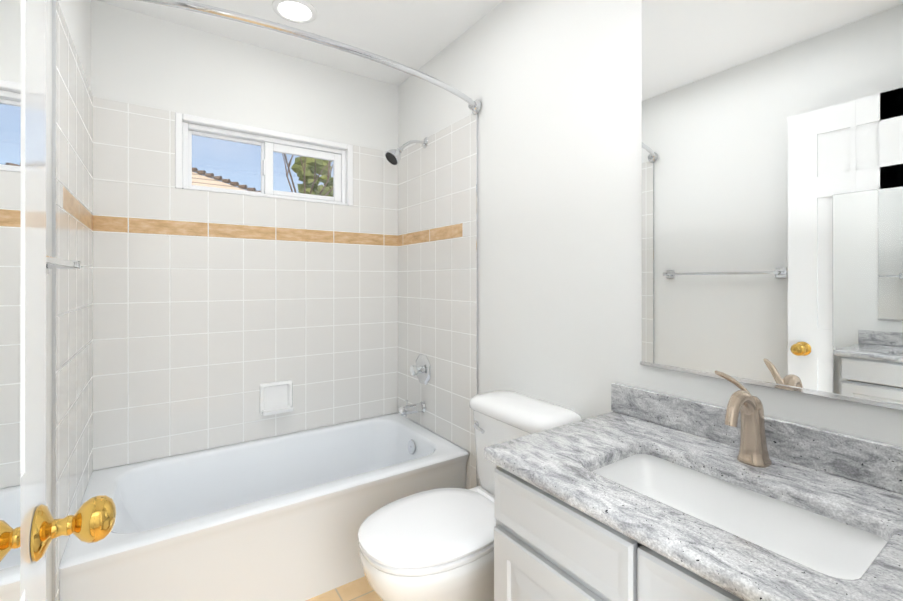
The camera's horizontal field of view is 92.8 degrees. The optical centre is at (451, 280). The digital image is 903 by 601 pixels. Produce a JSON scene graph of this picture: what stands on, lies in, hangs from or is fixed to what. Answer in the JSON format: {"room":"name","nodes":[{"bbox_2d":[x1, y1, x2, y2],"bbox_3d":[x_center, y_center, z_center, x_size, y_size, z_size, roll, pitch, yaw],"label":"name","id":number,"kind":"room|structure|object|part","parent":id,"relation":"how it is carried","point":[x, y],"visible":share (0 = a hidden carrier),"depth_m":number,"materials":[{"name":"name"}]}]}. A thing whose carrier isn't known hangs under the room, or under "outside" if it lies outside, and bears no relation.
{"room":"bathroom","nodes":[
{"label":"bathroom","id":0,"kind":"room"},
{"bbox_2d":[46,0,90,600],"bbox_3d":[-0.569,0.009,0.296,0.120,2.440,3.910,0,0,-34],"label":"wall","id":1,"kind":"structure","parent":0,"point":[77,15],"depth_m":1.16,"materials":[{"name":"white paint"}]},
{"bbox_2d":[20,0,115,600],"bbox_3d":[-0.368,0.203,0.290,0.184,2.028,0.760,0,0,-34],"label":"door","id":2,"kind":"structure","parent":1,"relation":"in","point":[92,520],"depth_m":0.55,"materials":[{"name":"white paint"}]},
{"bbox_3d":[-0.548,0.329,0.554,0.184,0.068,0.068,0,0,-34],"label":"knob","id":3,"kind":"part","parent":2,"relation":"part of","materials":[{"name":"gold metal"}]},
{"bbox_2d":[56,0,92,600],"bbox_3d":[-1.318,0.220,1.513,0.007,2.019,0.801,0,0,-34],"label":"wall tile","id":4,"kind":"structure","parent":1,"relation":"attached to","point":[74,287],"depth_m":1.42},
{"bbox_2d":[46,254,80,274],"bbox_3d":[-0.837,-0.041,0.863,0.072,0.052,0.642,0,0,-34],"label":"towel bar","id":5,"kind":"object","parent":4,"relation":"attached to","point":[54,263],"visible":0.48,"depth_m":1.06,"materials":[{"name":"silver metal"}]},
{"bbox_2d":[57,0,480,114],"bbox_3d":[-0.451,-0.809,1.541,1.462,0.068,0.196,0,0,-34],"label":"shower curtain rod","id":6,"kind":"object","parent":4,"relation":"attached to","point":[474,106],"visible":1,"depth_m":1.42,"materials":[{"name":"silver metal"}]},
{"bbox_2d":[52,0,477,600],"bbox_3d":[-0.485,0.220,1.592,1.473,2.019,0.004,0,0,-34],"label":"trim","id":7,"kind":"structure","parent":1,"relation":"attached to","point":[54,288],"depth_m":1.18,"materials":[{"name":"silver metal"}]},
{"bbox_2d":[91,0,397,471],"bbox_3d":[-0.974,0.010,2.312,1.474,2.440,0.120,0,0,-34],"label":"wall","id":8,"kind":"structure","parent":0,"point":[140,59],"depth_m":2.15,"materials":[{"name":"white paint"}]},
{"bbox_2d":[93,97,397,470],"bbox_3d":[-0.939,0.014,2.259,1.473,1.607,0.007,0,0,-34],"label":"wall tile","id":9,"kind":"structure","parent":8,"relation":"attached to","point":[212,311],"depth_m":2.12,"materials":[{"name":"white tile"}]},
{"bbox_2d":[259,380,293,415],"bbox_3d":[-0.906,0.614,2.238,0.162,0.165,0.070,0,0,-34],"label":"soap dish","id":10,"kind":"object","parent":9,"relation":"attached to","point":[276,397],"visible":1,"depth_m":2.25,"materials":[{"name":"white ceramic"}]},
{"bbox_2d":[175,112,352,205],"bbox_3d":[-0.959,-0.611,2.294,0.871,0.357,0.098,0,0,-34],"label":"window","id":11,"kind":"structure","parent":8,"relation":"in","point":[184,123],"depth_m":2.28,"materials":[{"name":"white plastic"}]},
{"bbox_3d":[-1.147,-0.596,2.204,0.349,0.277,0.020,0,0,-34],"label":"fixed window pane","id":12,"kind":"part","parent":11,"relation":"part of","materials":[{"name":"clear glass"}]},
{"bbox_3d":[-1.147,-0.594,2.204,0.323,0.255,0.004,0,0,-34],"label":"fixed lite glass","id":13,"kind":"part","parent":11,"relation":"part of","materials":[{"name":"clear glass"}]},
{"bbox_2d":[263,160,264,175],"bbox_3d":[-0.990,-0.596,2.269,0.008,0.080,0.026,0,0,-34],"label":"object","id":14,"kind":"structure","parent":11,"relation":"attached to","point":[263,167],"depth_m":2.26,"materials":[{"name":"white plastic"}]},
{"bbox_3d":[-0.819,-0.596,2.396,0.416,0.275,0.024,0,0,-34],"label":"sliding window sash","id":15,"kind":"part","parent":11,"relation":"part of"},
{"bbox_3d":[-0.819,-0.587,2.396,0.338,0.215,0.004,0,0,-34],"label":"sash slider glass","id":16,"kind":"part","parent":11,"relation":"part of","materials":[{"name":"clear glass"}]},
{"bbox_2d":[96,0,502,85],"bbox_3d":[0.090,-1.241,0.745,1.714,0.060,3.910,0,0,-34],"label":"ceiling","id":17,"kind":"structure","parent":0,"point":[417,34],"depth_m":2.05,"materials":[{"name":"white paint"}]},
{"bbox_2d":[272,0,316,22],"bbox_3d":[-0.700,-1.205,1.923,0.190,0.010,0.190,0,0,-34],"label":"recessed light","id":18,"kind":"object","parent":17,"relation":"in","point":[299,11],"visible":1,"depth_m":1.92,"materials":[{"name":"white paint"}]},
{"bbox_2d":[306,576,382,600],"bbox_3d":[0.090,1.259,0.744,1.714,0.060,3.910,0,0,-34],"label":"floor","id":19,"kind":"structure","parent":0,"point":[360,589],"depth_m":1.69,"materials":[{"name":"tile"}]},
{"bbox_2d":[59,413,468,600],"bbox_3d":[-0.729,1.025,1.950,1.470,0.410,0.748,0,0,-34],"label":"bathtub","id":20,"kind":"object","parent":19,"relation":"on","point":[280,517],"visible":0.94,"depth_m":1.73,"materials":[{"name":"white ceramic"}]},
{"bbox_2d":[358,390,582,600],"bbox_3d":[0.049,0.838,1.453,0.738,0.783,0.436,0,0,-34],"label":"toilet","id":21,"kind":"object","parent":19,"relation":"on","point":[434,545],"visible":0.71,"depth_m":1.32,"materials":[{"name":"white ceramic"}]},
{"bbox_3d":[-0.058,0.799,1.380,0.474,0.018,0.378,0,0,-34],"label":"seat","id":22,"kind":"part","parent":21,"relation":"part of","materials":[{"name":"white plastic"}]},
{"bbox_3d":[-0.058,0.775,1.380,0.478,0.025,0.380,0,0,-34],"label":"lid","id":23,"kind":"part","parent":21,"relation":"part of","materials":[{"name":"white plastic"}]},
{"bbox_3d":[0.102,0.560,1.641,0.023,0.030,0.074,0,0,-34],"label":"flush handle","id":24,"kind":"part","parent":21,"relation":"part of","materials":[{"name":"silver metal"}]},
{"bbox_3d":[0.266,0.657,1.601,0.202,0.300,0.404,0,0,-34],"label":"tank","id":25,"kind":"part","parent":21,"relation":"part of","materials":[{"name":"white ceramic"}]},
{"bbox_3d":[0.262,0.476,1.598,0.224,0.060,0.436,0,0,-34],"label":"tank lid","id":26,"kind":"part","parent":21,"relation":"part of","materials":[{"name":"white ceramic"}]},
{"bbox_2d":[484,371,902,600],"bbox_3d":[0.536,0.721,0.904,0.550,1.017,0.826,0,0,-34],"label":"bathroom vanity","id":27,"kind":"object","parent":19,"relation":"on","point":[638,494],"visible":1,"depth_m":0.90,"materials":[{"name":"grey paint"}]},
{"bbox_2d":[591,454,886,579],"bbox_3d":[0.529,0.520,0.865,0.307,0.137,0.524,0,0,-34],"label":"sink","id":28,"kind":"object","parent":27,"relation":"in","point":[828,543],"depth_m":0.91,"materials":[{"name":"white ceramic"}]},
{"bbox_2d":[715,371,771,467],"bbox_3d":[0.656,0.316,0.985,0.164,0.208,0.090,0,0,-34],"label":"faucet","id":29,"kind":"object","parent":27,"relation":"on","point":[752,452],"depth_m":0.98,"materials":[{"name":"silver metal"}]},
{"bbox_2d":[398,0,902,488],"bbox_3d":[0.750,0.009,1.192,0.120,2.440,3.910,0,0,-34],"label":"wall","id":30,"kind":"structure","parent":0,"point":[553,87],"depth_m":1.59,"materials":[{"name":"white paint"}]},
{"bbox_2d":[398,114,475,488],"bbox_3d":[-0.105,0.220,2.337,0.007,2.019,0.801,0,0,-34],"label":"wall tile","id":31,"kind":"structure","parent":30,"relation":"attached to","point":[437,251],"depth_m":2.25,"materials":[{"name":"white tile"}]},
{"bbox_2d":[385,137,427,164],"bbox_3d":[-0.238,-0.705,2.317,0.249,0.184,0.085,0,0,-34],"label":"shower head","id":32,"kind":"object","parent":31,"relation":"attached to","point":[393,156],"visible":1,"depth_m":2.28},
{"bbox_2d":[399,400,425,416],"bbox_3d":[-0.218,0.696,2.366,0.146,0.086,0.062,0,0,-34],"label":"tub spout","id":33,"kind":"object","parent":31,"relation":"attached to","point":[406,410],"visible":1,"depth_m":2.35,"materials":[{"name":"silver metal"}]},
{"bbox_2d":[410,354,430,384],"bbox_3d":[-0.191,0.497,2.384,0.079,0.163,0.163,0,0,-34],"label":"shower valve","id":34,"kind":"object","parent":31,"relation":"attached to","point":[421,369],"visible":1,"depth_m":2.37,"materials":[{"name":"silver metal"}]},
{"bbox_3d":[-0.196,0.497,2.381,0.067,0.060,0.060,0,0,-34],"label":"shower valve knob","id":35,"kind":"part","parent":34,"relation":"part of","materials":[{"name":"white plastic"}]},
{"bbox_2d":[611,383,902,493],"bbox_3d":[0.755,0.376,1.053,0.020,0.089,0.826,0,0,-34],"label":"backsplash","id":36,"kind":"structure","parent":30,"relation":"attached to","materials":[{"name":"stone"}]},
{"bbox_2d":[640,0,902,409],"bbox_3d":[0.788,-0.321,1.019,0.010,1.159,0.732,0,0,-34],"label":"wall mirror","id":37,"kind":"object","parent":30,"relation":"attached to","point":[771,193],"visible":1,"depth_m":1.03,"materials":[{"name":"clear mirror"}]},
{"bbox_3d":[-0.390,-0.595,0.307,0.039,0.437,0.240,0,0,-34],"label":"hanger","id":38,"kind":"object","parent":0,"visible":0},
{"bbox_2d":[0,0,20,600],"bbox_3d":[-0.372,0.216,0.319,0.007,1.225,0.362,0,0,-34],"label":"mirror","id":39,"kind":"object","parent":38,"relation":"hanging from","point":[10,159],"visible":1,"depth_m":0.44,"materials":[{"name":"silver metal"}]},
{"label":"outside","id":40,"kind":"structure","parent":0,"visible":0},
{"bbox_2d":[192,168,260,191],"bbox_3d":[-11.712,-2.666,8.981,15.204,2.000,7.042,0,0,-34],"label":"house","id":41,"kind":"structure","parent":40,"point":[218,184],"depth_m":10.52,"materials":[{"name":"tile"}]},
{"bbox_2d":[282,153,332,196],"bbox_3d":[-3.477,-0.402,10.517,4.027,9.278,3.175,0,0,-34],"label":"tree","id":42,"kind":"object","parent":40,"point":[326,178],"depth_m":10.80,"materials":[{"name":"green plant"}]}
]}

